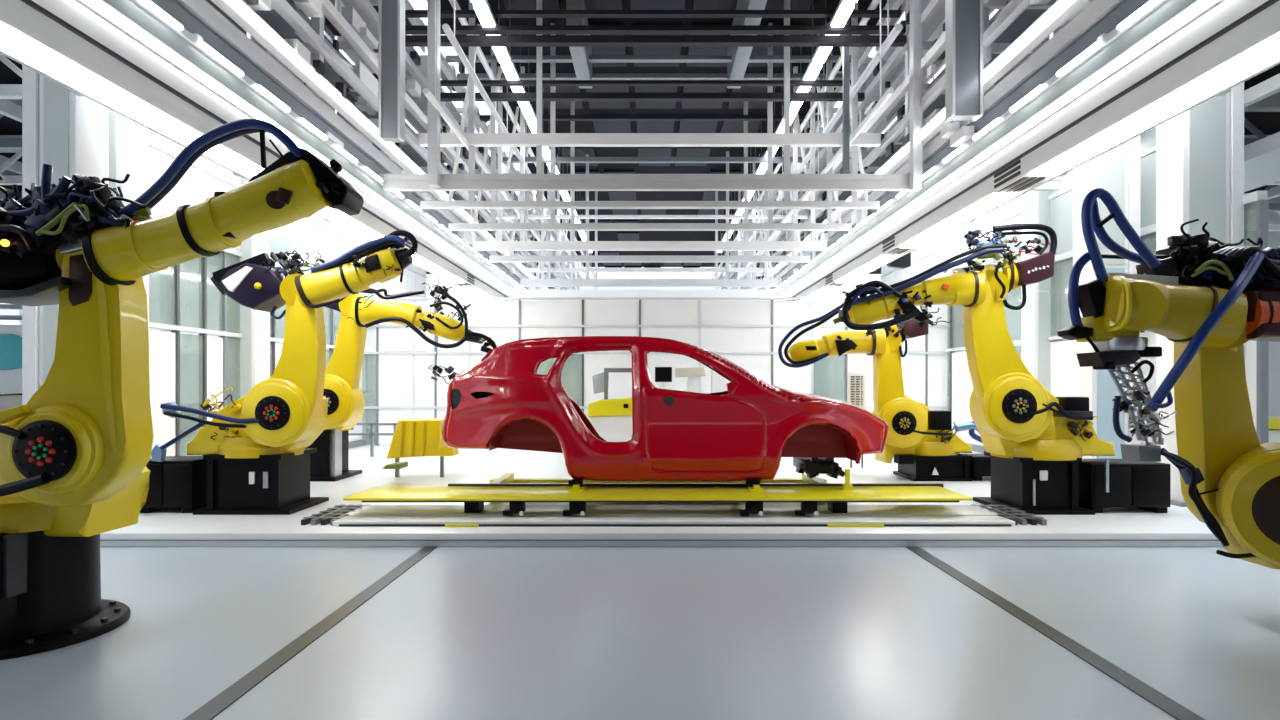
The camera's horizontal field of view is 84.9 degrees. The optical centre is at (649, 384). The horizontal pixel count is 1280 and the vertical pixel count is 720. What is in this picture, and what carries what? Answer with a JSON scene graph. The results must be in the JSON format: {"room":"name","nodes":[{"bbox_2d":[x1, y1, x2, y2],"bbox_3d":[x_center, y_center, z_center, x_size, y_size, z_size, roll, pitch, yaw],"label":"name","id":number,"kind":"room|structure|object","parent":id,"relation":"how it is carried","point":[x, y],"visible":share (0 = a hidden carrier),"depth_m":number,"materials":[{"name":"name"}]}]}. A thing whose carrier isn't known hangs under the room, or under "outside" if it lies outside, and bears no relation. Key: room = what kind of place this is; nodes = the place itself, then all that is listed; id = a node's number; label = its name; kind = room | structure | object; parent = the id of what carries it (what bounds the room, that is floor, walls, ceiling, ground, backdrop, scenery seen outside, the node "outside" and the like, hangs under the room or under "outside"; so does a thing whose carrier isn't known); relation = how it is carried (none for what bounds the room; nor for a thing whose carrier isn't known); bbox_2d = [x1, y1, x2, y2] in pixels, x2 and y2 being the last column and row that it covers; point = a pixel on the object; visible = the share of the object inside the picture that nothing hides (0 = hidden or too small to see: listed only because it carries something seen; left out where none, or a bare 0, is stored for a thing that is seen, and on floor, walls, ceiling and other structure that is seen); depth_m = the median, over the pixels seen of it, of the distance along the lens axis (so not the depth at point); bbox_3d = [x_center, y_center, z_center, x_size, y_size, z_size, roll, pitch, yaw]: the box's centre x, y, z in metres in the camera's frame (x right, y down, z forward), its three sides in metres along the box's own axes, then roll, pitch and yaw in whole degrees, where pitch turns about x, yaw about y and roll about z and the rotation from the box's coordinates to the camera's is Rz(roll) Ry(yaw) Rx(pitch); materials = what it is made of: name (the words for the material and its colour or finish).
{"room":"factory floor","nodes":[
{"label":"factory floor","id":0,"kind":"room"},
{"bbox_2d":[0,187,422,432],"bbox_3d":[-12.520,-1.400,20.250,0.200,5.600,44.500,0,0,0],"label":"wall","id":1,"kind":"structure","parent":0,"point":[165,275],"depth_m":18.09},
{"bbox_2d":[0,54,218,276],"bbox_3d":[-9.420,-3.305,11.300,6.032,0.910,15.400,0,0,0],"label":"roof truss","id":2,"kind":"object","parent":1,"relation":"attached to","point":[10,94],"visible":0.02,"depth_m":10.53,"materials":[{"name":"grey metal"}]},
{"bbox_2d":[0,56,430,273],"bbox_3d":[-9.420,-3.850,13.750,6.000,0.100,20.500,0,0,0],"label":"ceiling","id":3,"kind":"structure","parent":0,"point":[8,126],"depth_m":10.09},
{"bbox_2d":[428,269,457,383],"bbox_3d":[-3.539,-0.990,12.050,0.535,1.980,0.182,0,0,0],"label":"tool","id":4,"kind":"object","parent":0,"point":[449,369],"visible":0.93,"depth_m":12.00,"materials":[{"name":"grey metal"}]},
{"bbox_2d":[0,547,1279,719],"bbox_3d":[0.200,1.460,19.500,26.400,0.120,45.000,0,0,0],"label":"floor","id":5,"kind":"structure","parent":0,"point":[463,633],"depth_m":3.91,"materials":[{"name":"concrete"}]},
{"bbox_2d":[0,119,363,659],"bbox_3d":[-2.798,0.012,3.930,2.453,2.775,1.040,0,0,0],"label":"robot","id":6,"kind":"object","parent":5,"relation":"on","point":[74,458],"visible":1,"depth_m":3.58,"materials":[{"name":"metal"}]},
{"bbox_2d":[183,546,437,719],"bbox_3d":[-1.890,1.397,2.272,0.110,0.006,7.545,0,0,0],"label":"trim","id":7,"kind":"structure","parent":5,"relation":"on","point":[212,708],"depth_m":3.72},
{"bbox_2d":[100,415,1222,546],"bbox_3d":[0.200,1.340,18.025,26.000,0.120,23.950,0,0,0],"label":"platform","id":8,"kind":"object","parent":5,"relation":"on","point":[470,465],"visible":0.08,"depth_m":6.29,"materials":[{"name":"paint"}]},
{"bbox_2d":[0,304,21,410],"bbox_3d":[-8.659,0.010,9.625,1.547,2.504,0.950,0,0,0],"label":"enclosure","id":9,"kind":"object","parent":8,"relation":"on","point":[10,335],"visible":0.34,"depth_m":9.20,"materials":[{"name":"white"}]},
{"bbox_2d":[22,65,108,404],"bbox_3d":[-5.456,-1.260,6.600,0.530,5.079,0.520,0,0,0],"label":"column","id":10,"kind":"structure","parent":8,"relation":"on","point":[64,130],"depth_m":6.38,"materials":[{"name":"paint"}]},
{"bbox_2d":[109,109,148,329],"bbox_3d":[-5.617,-1.260,7.400,0.490,5.079,0.520,0,0,0],"label":"column","id":11,"kind":"structure","parent":8,"relation":"on","point":[128,140],"depth_m":7.30,"materials":[{"name":"paint"}]},
{"bbox_2d":[140,456,206,512],"bbox_3d":[-4.844,1.018,7.214,0.568,0.522,0.512,0,0,0],"label":"base cabinet","id":12,"kind":"object","parent":8,"relation":"on","point":[176,481],"visible":0.69,"depth_m":6.96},
{"bbox_2d":[227,177,269,404],"bbox_3d":[-6.092,-1.260,10.600,0.590,5.079,0.520,0,0,0],"label":"column","id":13,"kind":"structure","parent":8,"relation":"on","point":[248,356],"depth_m":10.39,"materials":[{"name":"paint"}]},
{"bbox_2d":[149,130,426,458],"bbox_3d":[-6.100,-1.260,13.500,0.100,5.079,11.050,0,0,0],"label":"wall","id":14,"kind":"structure","parent":8,"relation":"on","point":[164,347],"depth_m":9.64,"materials":[{"name":"white paint"}]},
{"bbox_2d":[151,230,424,514],"bbox_3d":[-3.630,-0.127,7.239,2.636,2.811,1.022,0,0,0],"label":"robot","id":15,"kind":"object","parent":8,"relation":"on","point":[255,450],"visible":1,"depth_m":6.91,"materials":[{"name":"metal"}]},
{"bbox_2d":[301,504,370,524],"bbox_3d":[-3.026,1.250,6.790,0.340,0.057,0.820,0,0,0],"label":"rail","id":16,"kind":"object","parent":8,"relation":"on","point":[328,516],"visible":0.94,"depth_m":6.61,"materials":[{"name":"metal"}]},
{"bbox_2d":[349,423,396,456],"bbox_3d":[-5.107,0.980,12.500,1.214,0.599,0.040,0,0,0],"label":"rail","id":17,"kind":"object","parent":8,"relation":"on","point":[371,433],"visible":0.39,"depth_m":12.48,"materials":[{"name":"grey metal"}]},
{"bbox_2d":[307,283,496,481],"bbox_3d":[-3.624,-0.044,9.605,3.189,2.645,1.090,0,0,0],"label":"robot","id":18,"kind":"object","parent":8,"relation":"on","point":[346,402],"visible":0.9,"depth_m":9.26,"materials":[{"name":"metal"}]},
{"bbox_2d":[383,418,458,476],"bbox_3d":[-3.128,0.877,9.450,0.909,0.804,1.100,0,0,0],"label":"guard","id":19,"kind":"object","parent":8,"relation":"on","point":[412,437],"visible":0.98,"depth_m":9.50,"materials":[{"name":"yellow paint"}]},
{"bbox_2d":[387,418,446,458],"bbox_3d":[-3.210,0.740,9.740,0.746,0.529,0.520,0,0,0],"label":"hood","id":20,"kind":"object","parent":19,"relation":"attached to","point":[412,437],"depth_m":9.50,"materials":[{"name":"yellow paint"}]},
{"bbox_2d":[588,368,631,439],"bbox_3d":[-0.635,0.493,12.280,0.855,1.573,0.640,0,0,0],"label":"machine","id":21,"kind":"object","parent":8,"relation":"on","point":[611,418],"visible":0.64,"depth_m":12.05,"materials":[{"name":"yellow paint"}]},
{"bbox_2d":[100,539,1218,540],"bbox_3d":[0.200,1.340,6.042,26.000,0.010,0.014,0,0,0],"label":"trim","id":22,"kind":"structure","parent":8,"relation":"attached to","point":[100,539],"depth_m":6.04,"materials":[{"name":"grey metal"}]},
{"bbox_2d":[655,367,671,388],"bbox_3d":[0.231,0.485,12.050,0.291,1.588,0.200,0,0,0],"label":"screen","id":23,"kind":"object","parent":8,"relation":"on","point":[662,374],"visible":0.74,"depth_m":12.00,"materials":[{"name":"black plastic"}]},
{"bbox_2d":[364,297,965,445],"bbox_3d":[0.486,-0.285,14.800,13.449,3.129,0.100,0,0,0],"label":"wall","id":24,"kind":"structure","parent":8,"relation":"on","point":[405,387],"depth_m":14.79,"materials":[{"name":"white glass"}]},
{"bbox_2d":[333,505,1014,526],"bbox_3d":[0.237,1.252,7.425,6.270,0.054,2.250,0,0,0],"label":"track","id":25,"kind":"object","parent":8,"relation":"on","point":[371,515],"visible":0.68,"depth_m":6.53,"materials":[{"name":"metal"}]},
{"bbox_2d":[343,469,972,515],"bbox_3d":[0.100,1.038,7.680,5.900,0.375,2.360,0,0,0],"label":"platform","id":26,"kind":"object","parent":25,"relation":"on","point":[808,491],"visible":0.97,"depth_m":6.77,"materials":[{"name":"yellow paint"}]},
{"bbox_2d":[442,336,888,480],"bbox_3d":[0.171,0.245,7.930,4.923,1.573,1.938,0,0,0],"label":"car","id":27,"kind":"object","parent":26,"relation":"on","point":[742,432],"visible":1,"depth_m":7.04,"materials":[{"name":"red paint"}]},
{"bbox_2d":[771,385,877,418],"bbox_3d":[1.872,0.182,7.930,1.138,0.363,1.808,0,0,0],"label":"hood","id":28,"kind":"object","parent":27,"relation":"attached to","point":[791,404],"depth_m":7.04,"materials":[{"name":"red paint"}]},
{"bbox_2d":[675,367,729,392],"bbox_3d":[1.044,0.475,12.850,1.152,1.598,0.500,0,0,0],"label":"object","id":29,"kind":"object","parent":8,"relation":"on","point":[718,383],"visible":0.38,"depth_m":12.65,"materials":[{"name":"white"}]},
{"bbox_2d":[847,372,865,467],"bbox_3d":[3.194,0.539,10.820,0.278,1.480,0.060,0,0,0],"label":"board","id":30,"kind":"object","parent":8,"relation":"on","point":[856,381],"visible":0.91,"depth_m":10.80,"materials":[{"name":"white plastic"}]},
{"bbox_2d":[851,376,862,404],"bbox_3d":[3.191,0.084,10.793,0.185,0.446,0.005,0,0,0],"label":"print","id":31,"kind":"object","parent":30,"relation":"attached to","point":[856,381],"depth_m":10.80,"materials":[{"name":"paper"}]},
{"bbox_2d":[778,303,971,480],"bbox_3d":[2.982,0.095,9.526,2.751,2.368,0.973,0,0,-9],"label":"robot","id":32,"kind":"object","parent":8,"relation":"on","point":[921,440],"visible":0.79,"depth_m":9.25,"materials":[{"name":"yellow paint"}]},
{"bbox_2d":[833,224,1114,514],"bbox_3d":[3.273,-0.153,7.215,2.860,2.863,1.070,0,0,0],"label":"robot","id":33,"kind":"object","parent":8,"relation":"on","point":[1036,440],"visible":1,"depth_m":6.90,"materials":[{"name":"metal"}]},
{"bbox_2d":[961,453,990,480],"bbox_3d":[4.620,1.119,9.564,0.612,0.320,0.512,0,0,0],"label":"base cabinet","id":34,"kind":"object","parent":8,"relation":"on","point":[980,464],"visible":0.27,"depth_m":9.32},
{"bbox_2d":[971,504,1046,524],"bbox_3d":[3.461,1.250,6.790,0.340,0.057,0.820,0,0,0],"label":"rail","id":35,"kind":"object","parent":8,"relation":"on","point":[1020,517],"visible":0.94,"depth_m":6.61,"materials":[{"name":"metal"}]},
{"bbox_2d":[1021,191,1068,391],"bbox_3d":[6.275,-1.260,11.200,0.590,5.079,0.520,0,0,0],"label":"column","id":36,"kind":"structure","parent":8,"relation":"on","point":[1045,312],"depth_m":10.98,"materials":[{"name":"paint"}]},
{"bbox_2d":[880,127,1268,452],"bbox_3d":[6.300,-1.260,13.100,0.100,5.079,11.850,0,0,0],"label":"wall","id":37,"kind":"structure","parent":8,"relation":"on","point":[1256,353],"depth_m":10.68,"materials":[{"name":"white paint"}]},
{"bbox_2d":[1073,135,1139,458],"bbox_3d":[5.756,-1.260,8.900,0.650,5.079,0.520,0,0,0],"label":"column","id":38,"kind":"structure","parent":8,"relation":"on","point":[1117,170],"depth_m":8.69,"materials":[{"name":"paint"}]},
{"bbox_2d":[1078,459,1169,512],"bbox_3d":[4.794,1.012,7.205,0.787,0.535,0.530,0,0,0],"label":"base cabinet","id":39,"kind":"object","parent":8,"relation":"on","point":[1102,483],"visible":0.86,"depth_m":6.96,"materials":[{"name":"metal"}]},
{"bbox_2d":[1156,82,1243,506],"bbox_3d":[5.920,-1.260,7.600,0.690,5.079,0.520,0,0,0],"label":"column","id":40,"kind":"structure","parent":8,"relation":"on","point":[1200,150],"depth_m":7.40,"materials":[{"name":"paint"}]},
{"bbox_2d":[1269,416,1279,442],"bbox_3d":[6.801,0.814,7.650,0.873,0.930,0.500,0,0,0],"label":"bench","id":41,"kind":"object","parent":8,"relation":"on","point":[1274,421],"visible":0.04,"depth_m":7.45,"materials":[{"name":"yellow paint"}]},
{"bbox_2d":[905,546,1204,719],"bbox_3d":[2.260,1.397,2.272,0.110,0.006,7.545,0,0,0],"label":"trim","id":42,"kind":"structure","parent":5,"relation":"on","point":[1176,710],"depth_m":3.72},
{"bbox_2d":[1057,188,1279,569],"bbox_3d":[3.619,0.169,3.868,2.629,2.460,1.018,0,0,-19],"label":"robot","id":43,"kind":"object","parent":5,"relation":"on","point":[1207,298],"visible":1,"depth_m":3.76,"materials":[{"name":"yellow paint"}]},
{"bbox_2d":[439,278,867,405],"bbox_3d":[0.200,-2.500,41.900,25.600,7.800,0.200,0,0,0],"label":"wall","id":44,"kind":"structure","parent":0,"point":[828,373],"depth_m":41.80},
{"bbox_2d":[440,0,886,266],"bbox_3d":[0.180,-6.475,20.000,7.800,0.150,36.000,0,0,0],"label":"ceiling","id":45,"kind":"structure","parent":0,"point":[561,126],"depth_m":16.56,"materials":[{"name":"metal"}]},
{"bbox_2d":[32,0,582,300],"bbox_3d":[-4.102,-4.296,19.500,1.196,4.152,37.000,0,0,0],"label":"truss","id":46,"kind":"object","parent":45,"relation":"hanging from","point":[291,74],"visible":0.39,"depth_m":7.90,"materials":[{"name":"white metal"}]},
{"bbox_2d":[173,0,537,288],"bbox_3d":[-3.750,-3.120,19.500,0.100,0.160,37.000,0,0,0],"label":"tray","id":47,"kind":"object","parent":46,"relation":"on","point":[201,10],"depth_m":7.43,"materials":[{"name":"grey metal"}]},
{"bbox_2d":[445,55,850,62],"bbox_3d":[0.000,-5.700,12.239,7.120,0.070,0.120,0,0,0],"label":"cross beam","id":48,"kind":"structure","parent":46,"relation":"attached to","point":[449,58],"depth_m":12.18,"materials":[{"name":"grey metal"}]},
{"bbox_2d":[457,73,841,79],"bbox_3d":[0.000,-5.700,12.954,7.120,0.080,0.120,0,0,0],"label":"cross beam","id":49,"kind":"structure","parent":46,"relation":"attached to","point":[460,76],"depth_m":12.89,"materials":[{"name":"grey metal"}]},
{"bbox_2d":[480,115,819,120],"bbox_3d":[0.000,-5.600,14.682,7.120,0.080,0.120,0,0,0],"label":"cross beam","id":50,"kind":"structure","parent":46,"relation":"attached to","point":[482,117],"depth_m":14.62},
{"bbox_2d":[522,268,777,271],"bbox_3d":[0.000,-3.200,19.478,7.100,0.104,0.140,0,0,0],"label":"frame","id":51,"kind":"object","parent":46,"relation":"attached to","point":[523,269],"visible":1,"depth_m":19.41,"materials":[{"name":"white metal"}]},
{"bbox_2d":[496,215,807,218],"bbox_3d":[0.000,-3.800,15.833,7.100,0.058,0.140,0,0,0],"label":"beam","id":52,"kind":"structure","parent":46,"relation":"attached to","point":[503,216],"depth_m":15.77,"materials":[{"name":"white metal"}]},
{"bbox_2d":[440,80,864,100],"bbox_3d":[0.000,-4.905,11.667,7.120,0.310,0.120,0,0,0],"label":"cross beam","id":53,"kind":"structure","parent":46,"relation":"attached to","point":[444,96],"depth_m":11.61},
{"bbox_2d":[405,10,901,34],"bbox_3d":[0.000,-5.162,9.958,7.120,0.295,0.120,0,0,0],"label":"cross beam","id":54,"kind":"structure","parent":46,"relation":"attached to","point":[409,29],"depth_m":9.91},
{"bbox_2d":[405,35,906,46],"bbox_3d":[0.000,-4.800,9.767,7.120,0.100,0.120,0,0,0],"label":"cross beam","id":55,"kind":"structure","parent":46,"relation":"attached to","point":[410,40],"depth_m":9.71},
{"bbox_2d":[378,0,404,142],"bbox_3d":[-3.151,-4.696,8.550,0.260,3.408,0.180,0,0,0],"label":"post","id":56,"kind":"object","parent":45,"relation":"hanging from","point":[391,13],"visible":1,"depth_m":8.48,"materials":[{"name":"grey metal"}]},
{"bbox_2d":[427,0,439,186],"bbox_3d":[-2.891,-4.532,9.370,0.130,3.736,0.140,0,0,0],"label":"post","id":57,"kind":"object","parent":45,"relation":"hanging from","point":[433,115],"visible":0.89,"depth_m":9.30,"materials":[{"name":"grey metal"}]},
{"bbox_2d":[423,0,583,288],"bbox_3d":[-2.820,-5.031,23.400,0.080,2.738,29.200,0,0,0],"label":"ceiling pipe","id":58,"kind":"object","parent":45,"relation":"hanging from","point":[426,91],"visible":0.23,"depth_m":10.13,"materials":[{"name":"white metal"}]},
{"bbox_2d":[442,0,594,288],"bbox_3d":[-2.570,-5.429,23.400,0.090,1.943,29.200,0,0,0],"label":"ceiling pipe","id":59,"kind":"object","parent":45,"relation":"hanging from","point":[445,27],"visible":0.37,"depth_m":10.71,"materials":[{"name":"grey metal"}]},
{"bbox_2d":[449,0,594,278],"bbox_3d":[-2.770,-5.876,23.400,0.100,1.048,29.200,0,0,0],"label":"ceiling pipe","id":60,"kind":"object","parent":45,"relation":"hanging from","point":[463,21],"visible":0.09,"depth_m":12.15,"materials":[{"name":"white metal"}]},
{"bbox_2d":[420,0,879,208],"bbox_3d":[0.000,-4.577,10.889,7.100,3.646,0.140,0,0,0],"label":"frame","id":61,"kind":"object","parent":45,"relation":"attached to","point":[856,157],"visible":0.86,"depth_m":10.85,"materials":[{"name":"grey metal"}]},
{"bbox_2d":[419,133,880,146],"bbox_3d":[0.000,-3.800,10.857,7.120,0.170,0.120,0,0,0],"label":"cross beam","id":62,"kind":"structure","parent":61,"relation":"attached to","point":[446,139],"depth_m":10.80,"materials":[{"name":"white metal"}]},
{"bbox_2d":[449,23,850,230],"bbox_3d":[0.000,-4.574,12.405,7.100,3.652,0.140,0,0,0],"label":"frame","id":63,"kind":"object","parent":45,"relation":"attached to","point":[493,226],"visible":0.79,"depth_m":12.37,"materials":[{"name":"grey metal"}]},
{"bbox_2d":[473,66,826,250],"bbox_3d":[0.000,-4.558,14.101,7.100,3.684,0.140,0,0,0],"label":"frame","id":64,"kind":"object","parent":45,"relation":"attached to","point":[814,244],"visible":0.72,"depth_m":14.03,"materials":[{"name":"white metal"}]},
{"bbox_2d":[490,101,809,261],"bbox_3d":[0.000,-4.567,15.556,7.100,3.665,0.140,0,0,0],"label":"frame","id":65,"kind":"object","parent":45,"relation":"attached to","point":[493,258],"visible":0.52,"depth_m":15.49,"materials":[{"name":"grey metal"}]},
{"bbox_2d":[489,157,809,162],"bbox_3d":[0.000,-5.000,15.556,7.120,0.100,0.120,0,0,0],"label":"cross beam","id":66,"kind":"structure","parent":65,"relation":"attached to","point":[504,159],"depth_m":15.49,"materials":[{"name":"grey metal"}]},
{"bbox_2d":[520,151,779,286],"bbox_3d":[0.000,-4.551,19.216,7.100,3.698,0.140,0,0,0],"label":"frame","id":67,"kind":"object","parent":45,"relation":"attached to","point":[548,282],"visible":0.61,"depth_m":19.15,"materials":[{"name":"grey metal"}]},
{"bbox_2d":[523,163,776,300],"bbox_3d":[0.000,-4.362,19.663,7.100,4.075,0.140,0,0,0],"label":"frame","id":68,"kind":"object","parent":45,"relation":"attached to","point":[541,292],"visible":0.47,"depth_m":19.59,"materials":[{"name":"white metal"}]},
{"bbox_2d":[555,191,752,288],"bbox_3d":[0.000,-4.300,22.400,7.100,4.200,0.140,0,0,0],"label":"frame","id":69,"kind":"object","parent":45,"relation":"attached to","point":[596,192],"visible":0.05,"depth_m":22.36,"materials":[{"name":"grey metal"}]},
{"bbox_2d":[0,0,513,300],"bbox_3d":[-3.735,-2.105,19.650,0.330,0.230,32.700,0,0,0],"label":"light","id":70,"kind":"object","parent":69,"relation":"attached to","point":[32,36],"visible":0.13,"depth_m":4.98,"materials":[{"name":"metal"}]},
{"bbox_2d":[0,23,262,175],"bbox_3d":[-3.730,-2.005,5.275,0.220,0.030,2.750,0,0,0],"label":"diffuser","id":71,"kind":"object","parent":70,"relation":"attached to","point":[15,41],"depth_m":4.78,"materials":[{"name":"plastic"}]},
{"bbox_2d":[317,207,383,239],"bbox_3d":[-3.730,-2.005,8.775,0.220,0.030,2.750,0,0,0],"label":"diffuser","id":72,"kind":"object","parent":70,"relation":"attached to","point":[352,223],"depth_m":8.68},
{"bbox_2d":[412,255,463,282],"bbox_3d":[-3.730,-2.005,12.275,0.220,0.030,2.750,0,0,0],"label":"diffuser","id":73,"kind":"object","parent":70,"relation":"attached to","point":[421,261],"depth_m":12.06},
{"bbox_2d":[463,287,498,300],"bbox_3d":[-3.730,-2.005,15.775,0.220,0.030,2.750,0,0,0],"label":"diffuser","id":74,"kind":"object","parent":70,"relation":"attached to","point":[477,291],"depth_m":15.22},
{"bbox_2d":[786,0,1279,300],"bbox_3d":[3.735,-2.105,19.650,0.330,0.230,32.700,0,0,0],"label":"light","id":75,"kind":"object","parent":69,"relation":"attached to","point":[1249,46],"visible":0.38,"depth_m":5.58,"materials":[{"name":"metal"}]},
{"bbox_2d":[801,287,836,300],"bbox_3d":[3.730,-2.005,15.775,0.220,0.030,2.750,0,0,0],"label":"diffuser","id":76,"kind":"object","parent":75,"relation":"attached to","point":[821,291],"depth_m":15.22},
{"bbox_2d":[836,255,896,282],"bbox_3d":[3.730,-2.005,12.275,0.220,0.030,2.750,0,0,0],"label":"diffuser","id":77,"kind":"object","parent":75,"relation":"attached to","point":[877,261],"depth_m":12.03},
{"bbox_2d":[900,194,1012,247],"bbox_3d":[3.730,-2.005,8.775,0.220,0.030,2.750,0,0,0],"label":"diffuser","id":78,"kind":"object","parent":75,"relation":"attached to","point":[984,203],"depth_m":8.44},
{"bbox_2d":[1031,34,1279,175],"bbox_3d":[3.730,-2.005,5.275,0.220,0.030,2.750,0,0,0],"label":"diffuser","id":79,"kind":"object","parent":75,"relation":"attached to","point":[1264,52],"depth_m":4.97,"materials":[{"name":"plastic"}]},
{"bbox_2d":[560,191,747,288],"bbox_3d":[0.000,-4.112,22.951,7.100,4.575,0.140,0,0,0],"label":"frame","id":80,"kind":"object","parent":45,"relation":"attached to","point":[740,233],"visible":0.12,"depth_m":22.91,"materials":[{"name":"white metal"}]},
{"bbox_2d":[503,0,811,267],"bbox_3d":[0.130,-6.360,21.550,5.100,0.080,35.100,0,0,0],"label":"panels","id":81,"kind":"object","parent":45,"relation":"attached to","point":[599,126],"visible":0.38,"depth_m":15.77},
{"bbox_2d":[472,0,510,62],"bbox_3d":[-2.280,-5.690,10.190,0.190,1.260,1.680,0,0,0],"label":"tube light","id":82,"kind":"object","parent":81,"relation":"hanging from","point":[483,11],"visible":0.65,"depth_m":9.77,"materials":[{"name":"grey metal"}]},
{"bbox_2d":[500,47,529,106],"bbox_3d":[-2.280,-5.690,11.940,0.190,1.260,1.680,0,0,0],"label":"tube light","id":83,"kind":"object","parent":81,"relation":"hanging from","point":[509,69],"visible":0.71,"depth_m":11.54,"materials":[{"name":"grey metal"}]},
{"bbox_2d":[501,64,529,106],"bbox_3d":[-2.280,-5.080,11.940,0.170,0.040,1.640,0,0,0],"label":"diffuser","id":84,"kind":"object","parent":83,"relation":"attached to","point":[509,70],"depth_m":11.54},
{"bbox_2d":[521,48,542,132],"bbox_3d":[-2.280,-5.690,13.690,0.190,1.260,1.680,0,0,0],"label":"tube light","id":85,"kind":"object","parent":81,"relation":"hanging from","point":[528,112],"visible":0.43,"depth_m":13.19,"materials":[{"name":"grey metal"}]},
{"bbox_2d":[521,108,535,132],"bbox_3d":[-2.280,-5.080,13.690,0.170,0.040,1.640,0,0,0],"label":"diffuser","id":86,"kind":"object","parent":85,"relation":"attached to","point":[529,114],"depth_m":13.29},
{"bbox_2d":[566,0,591,87],"bbox_3d":[-1.195,-5.900,12.000,0.250,0.800,2.000,0,0,0],"label":"air duct","id":87,"kind":"object","parent":81,"relation":"hanging from","point":[580,55],"visible":0.44,"depth_m":11.72,"materials":[{"name":"grey metal"}]},
{"bbox_2d":[727,0,766,87],"bbox_3d":[1.555,-5.900,11.500,0.250,0.800,3.000,0,0,0],"label":"air duct","id":88,"kind":"object","parent":81,"relation":"hanging from","point":[736,69],"visible":0.65,"depth_m":11.65,"materials":[{"name":"grey metal"}]},
{"bbox_2d":[760,88,777,166],"bbox_3d":[2.650,-5.690,15.440,0.190,1.260,1.680,0,0,0],"label":"tube light","id":89,"kind":"object","parent":81,"relation":"hanging from","point":[774,148],"visible":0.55,"depth_m":15.42,"materials":[{"name":"grey metal"}]},
{"bbox_2d":[760,147,777,166],"bbox_3d":[2.650,-5.080,15.440,0.170,0.040,1.640,0,0,0],"label":"diffuser","id":90,"kind":"object","parent":89,"relation":"attached to","point":[774,148],"depth_m":15.49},
{"bbox_2d":[790,0,822,106],"bbox_3d":[2.650,-5.690,11.940,0.190,1.260,1.680,0,0,0],"label":"tube light","id":91,"kind":"object","parent":81,"relation":"hanging from","point":[813,69],"visible":0.67,"depth_m":11.52,"materials":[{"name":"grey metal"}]},
{"bbox_2d":[791,64,821,106],"bbox_3d":[2.650,-5.080,11.940,0.170,0.040,1.640,0,0,0],"label":"diffuser","id":92,"kind":"object","parent":91,"relation":"attached to","point":[812,71],"depth_m":11.52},
{"bbox_2d":[812,0,855,62],"bbox_3d":[2.650,-5.690,10.190,0.190,1.260,1.680,0,0,0],"label":"tube light","id":93,"kind":"object","parent":81,"relation":"hanging from","point":[843,10],"visible":0.65,"depth_m":9.77,"materials":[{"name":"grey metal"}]},
{"bbox_2d":[712,0,879,278],"bbox_3d":[3.180,-5.876,23.400,0.100,1.048,29.200,0,0,0],"label":"ceiling pipe","id":94,"kind":"object","parent":45,"relation":"hanging from","point":[874,3],"visible":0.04,"depth_m":12.71,"materials":[{"name":"white metal"}]},
{"bbox_2d":[721,0,893,288],"bbox_3d":[3.030,-5.031,23.400,0.080,2.738,29.200,0,0,0],"label":"ceiling pipe","id":95,"kind":"object","parent":45,"relation":"hanging from","point":[890,91],"visible":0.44,"depth_m":11.03,"materials":[{"name":"white metal"}]},
{"bbox_2d":[718,0,902,287],"bbox_3d":[3.130,-5.426,23.400,0.100,1.948,29.200,0,0,0],"label":"ceiling pipe","id":96,"kind":"object","parent":45,"relation":"hanging from","point":[896,30],"visible":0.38,"depth_m":10.35,"materials":[{"name":"grey metal"}]},
{"bbox_2d":[842,18,849,173],"bbox_3d":[2.856,-4.708,10.200,0.080,3.384,0.080,0,0,0],"label":"post","id":97,"kind":"object","parent":45,"relation":"hanging from","point":[845,50],"visible":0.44,"depth_m":10.16,"materials":[{"name":"grey metal"}]},
{"bbox_2d":[910,0,922,190],"bbox_3d":[3.561,-4.505,9.370,0.120,3.790,0.140,0,0,0],"label":"post","id":98,"kind":"object","parent":45,"relation":"hanging from","point":[916,6],"visible":1,"depth_m":9.30,"materials":[{"name":"grey metal"}]},
{"bbox_2d":[945,0,982,120],"bbox_3d":[3.319,-4.611,7.400,0.320,3.577,0.180,0,0,0],"label":"post","id":99,"kind":"object","parent":45,"relation":"hanging from","point":[963,18],"visible":1,"depth_m":7.33,"materials":[{"name":"grey metal"}]},
{"bbox_2d":[718,0,1267,300],"bbox_3d":[4.099,-4.296,19.500,1.202,4.152,37.000,0,0,0],"label":"truss","id":100,"kind":"object","parent":45,"relation":"hanging from","point":[1035,85],"visible":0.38,"depth_m":7.65,"materials":[{"name":"white metal"}]},
{"bbox_2d":[376,174,1060,190],"bbox_3d":[0.668,-2.760,9.550,9.796,0.200,0.140,0,0,0],"label":"cross beam","id":101,"kind":"structure","parent":100,"relation":"attached to","point":[393,182],"depth_m":9.50,"materials":[{"name":"grey metal"}]},
{"bbox_2d":[762,0,1126,288],"bbox_3d":[3.750,-3.120,19.500,0.100,0.160,37.000,0,0,0],"label":"tray","id":102,"kind":"object","parent":100,"relation":"on","point":[1098,10],"depth_m":7.01,"materials":[{"name":"grey metal"}]},
{"bbox_2d":[869,64,1279,273],"bbox_3d":[9.780,-3.850,13.750,6.000,0.100,20.500,0,0,0],"label":"ceiling","id":103,"kind":"structure","parent":0,"point":[1268,123],"depth_m":9.98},
{"bbox_2d":[909,211,1279,415],"bbox_3d":[12.880,-1.400,20.250,0.200,5.600,44.500,0,0,0],"label":"wall","id":104,"kind":"structure","parent":0,"point":[1274,218],"depth_m":14.39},
{"bbox_2d":[1069,73,1279,259],"bbox_3d":[9.780,-3.305,11.300,6.032,0.910,15.400,0,0,0],"label":"roof truss","id":105,"kind":"object","parent":104,"relation":"attached to","point":[1261,151],"visible":0.06,"depth_m":8.98,"materials":[{"name":"grey metal"}]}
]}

